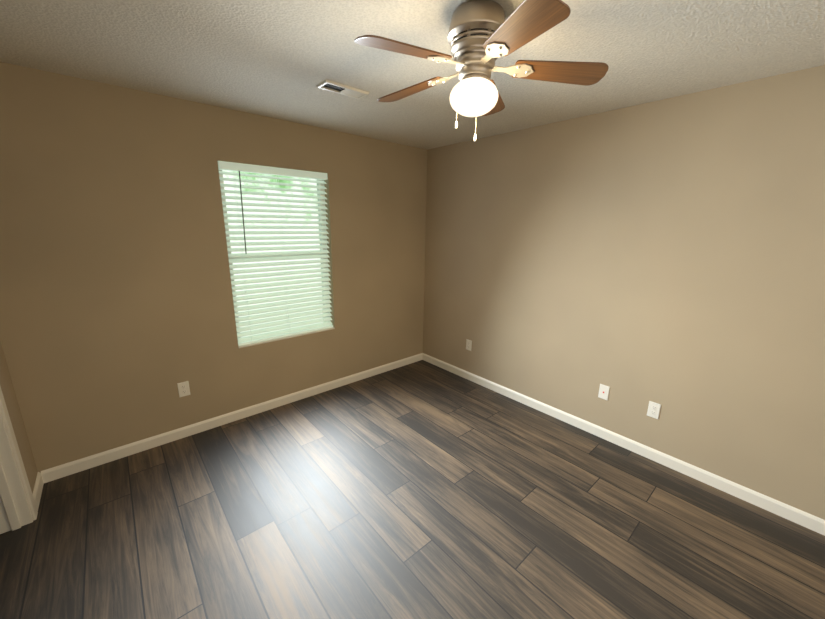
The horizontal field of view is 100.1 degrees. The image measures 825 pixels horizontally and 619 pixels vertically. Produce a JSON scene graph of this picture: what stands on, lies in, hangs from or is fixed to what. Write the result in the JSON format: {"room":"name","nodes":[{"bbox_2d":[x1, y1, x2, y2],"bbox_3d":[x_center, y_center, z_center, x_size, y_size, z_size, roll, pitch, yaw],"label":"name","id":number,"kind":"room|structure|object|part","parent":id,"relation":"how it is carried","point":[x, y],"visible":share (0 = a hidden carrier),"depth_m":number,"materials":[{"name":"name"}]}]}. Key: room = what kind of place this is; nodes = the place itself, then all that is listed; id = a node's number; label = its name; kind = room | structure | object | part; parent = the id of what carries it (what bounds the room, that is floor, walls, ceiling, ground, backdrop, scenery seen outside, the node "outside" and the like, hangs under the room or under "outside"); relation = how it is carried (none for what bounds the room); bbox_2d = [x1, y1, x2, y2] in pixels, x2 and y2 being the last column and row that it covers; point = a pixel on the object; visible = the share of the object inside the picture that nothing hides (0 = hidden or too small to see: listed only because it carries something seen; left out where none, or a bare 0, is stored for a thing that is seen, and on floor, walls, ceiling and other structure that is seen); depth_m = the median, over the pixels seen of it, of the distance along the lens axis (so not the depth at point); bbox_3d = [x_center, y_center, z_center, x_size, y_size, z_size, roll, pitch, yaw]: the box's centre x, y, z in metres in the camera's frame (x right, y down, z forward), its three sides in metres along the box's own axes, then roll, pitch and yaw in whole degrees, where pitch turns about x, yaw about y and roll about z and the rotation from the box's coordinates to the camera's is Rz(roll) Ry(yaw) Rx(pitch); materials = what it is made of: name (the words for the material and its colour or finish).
{"room":"empty bedroom","nodes":[
{"label":"empty bedroom","id":0,"kind":"room"},
{"bbox_2d":[0,342,37,492],"bbox_3d":[-1.182,0.299,0.515,0.130,2.440,3.751,-11,18,-40],"label":"wall","id":1,"kind":"structure","parent":0,"point":[14,412],"depth_m":2.01,"materials":[{"name":"beige paint"}]},
{"bbox_2d":[0,386,37,533],"bbox_3d":[-1.902,0.256,1.352,0.162,2.100,0.931,-11,18,-40],"label":"door frame","id":2,"kind":"structure","parent":1,"relation":"attached to","point":[18,509],"depth_m":1.85,"materials":[{"name":"white wood"}]},
{"bbox_2d":[32,472,43,510],"bbox_3d":[-2.275,1.103,2.097,0.013,0.085,0.314,-11,18,-40],"label":"baseboard","id":3,"kind":"structure","parent":1,"relation":"attached to","point":[38,488],"depth_m":2.09,"materials":[{"name":"white wood"}]},
{"bbox_2d":[0,62,426,472],"bbox_3d":[-1.609,-0.237,2.651,4.801,2.440,0.130,-11,18,-40],"label":"wall","id":4,"kind":"structure","parent":0,"point":[117,319],"depth_m":2.39,"materials":[{"name":"beige paint"}]},
{"bbox_2d":[177,381,189,396],"bbox_3d":[-1.752,0.612,2.650,0.072,0.116,0.008,-11,18,-40],"label":"outlet","id":5,"kind":"object","parent":4,"relation":"attached to","point":[183,389],"visible":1,"depth_m":2.65,"materials":[{"name":"white plastic"}]},
{"bbox_2d":[218,161,332,345],"bbox_3d":[-1.137,-0.459,3.016,0.885,1.450,0.154,-11,18,-40],"label":"window blinds","id":6,"kind":"structure","parent":4,"relation":"in","point":[322,265],"depth_m":2.97,"materials":[{"name":"white plastic"}]},
{"bbox_2d":[238,327,334,347],"bbox_3d":[-1.130,0.243,3.169,0.883,0.014,0.085,-11,18,-40],"label":"window sill","id":7,"kind":"structure","parent":4,"relation":"attached to","point":[277,339],"depth_m":3.10,"materials":[{"name":"white wood"}]},
{"bbox_2d":[41,353,422,482],"bbox_3d":[-1.124,0.831,3.270,3.305,0.085,0.013,-11,18,-40],"label":"baseboard","id":8,"kind":"structure","parent":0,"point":[72,467],"depth_m":2.78,"materials":[{"name":"white wood"}]},
{"bbox_2d":[0,360,824,618],"bbox_3d":[-0.353,1.366,1.542,4.801,0.100,4.011,-11,18,-40],"label":"floor","id":9,"kind":"structure","parent":0,"point":[421,489],"depth_m":1.93,"materials":[{"name":"brown wood"}]},
{"bbox_2d":[0,0,824,149],"bbox_3d":[-0.315,-1.099,0.931,4.801,0.100,4.011,-11,18,-40],"label":"ceiling","id":10,"kind":"structure","parent":0,"point":[279,59],"depth_m":1.64,"materials":[{"name":"white paint"}]},
{"bbox_2d":[316,79,368,98],"bbox_3d":[-0.420,-1.332,2.098,0.297,0.012,0.124,-11,18,-40],"label":"ceiling vent","id":11,"kind":"object","parent":10,"relation":"in","point":[336,87],"visible":0.98,"depth_m":2.09,"materials":[{"name":"white metal"}]},
{"bbox_2d":[354,0,608,141],"bbox_3d":[0.222,-0.929,1.381,0.965,0.430,0.969,-11,18,-40],"label":"ceiling fan","id":12,"kind":"object","parent":10,"relation":"hanging from","point":[483,36],"visible":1,"depth_m":1.30,"materials":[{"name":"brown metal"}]},
{"bbox_3d":[0.248,-0.855,1.401,0.196,0.126,0.196,-11,18,-40],"label":"globe","id":13,"kind":"part","parent":12,"relation":"part of"},
{"bbox_2d":[423,65,824,519],"bbox_3d":[1.469,-0.198,2.685,0.130,2.440,3.881,-11,18,-40],"label":"wall","id":14,"kind":"structure","parent":0,"point":[668,254],"depth_m":2.33,"materials":[{"name":"beige paint"}]},
{"bbox_2d":[466,339,471,350],"bbox_3d":[0.607,0.384,3.725,0.008,0.116,0.072,-11,18,-40],"label":"electrical outlet","id":15,"kind":"object","parent":14,"relation":"attached to","point":[468,344],"visible":1,"depth_m":3.72,"materials":[{"name":"white plastic"}]},
{"bbox_2d":[598,384,609,400],"bbox_3d":[1.508,0.652,2.725,0.008,0.116,0.072,-11,18,-40],"label":"jack","id":16,"kind":"object","parent":14,"relation":"attached to","point":[603,391],"visible":1,"depth_m":2.72,"materials":[{"name":"white plastic"}]},
{"bbox_2d":[422,353,824,535],"bbox_3d":[1.355,0.943,2.970,0.013,0.085,3.751,-11,18,-40],"label":"baseboard","id":17,"kind":"structure","parent":14,"relation":"attached to","point":[793,514],"depth_m":2.48,"materials":[{"name":"white wood"}]},
{"bbox_2d":[647,401,660,418],"bbox_3d":[1.731,0.723,2.480,0.008,0.116,0.072,-11,18,-40],"label":"electrical outlet","id":18,"kind":"object","parent":14,"relation":"attached to","point":[654,408],"visible":1,"depth_m":2.48,"materials":[{"name":"white plastic"}]},
{"label":"outside","id":19,"kind":"structure","parent":0,"visible":0},
{"bbox_2d":[222,170,322,336],"bbox_3d":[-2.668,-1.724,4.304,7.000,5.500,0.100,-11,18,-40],"label":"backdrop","id":20,"kind":"structure","parent":19,"point":[263,196],"depth_m":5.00,"materials":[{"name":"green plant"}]}
]}

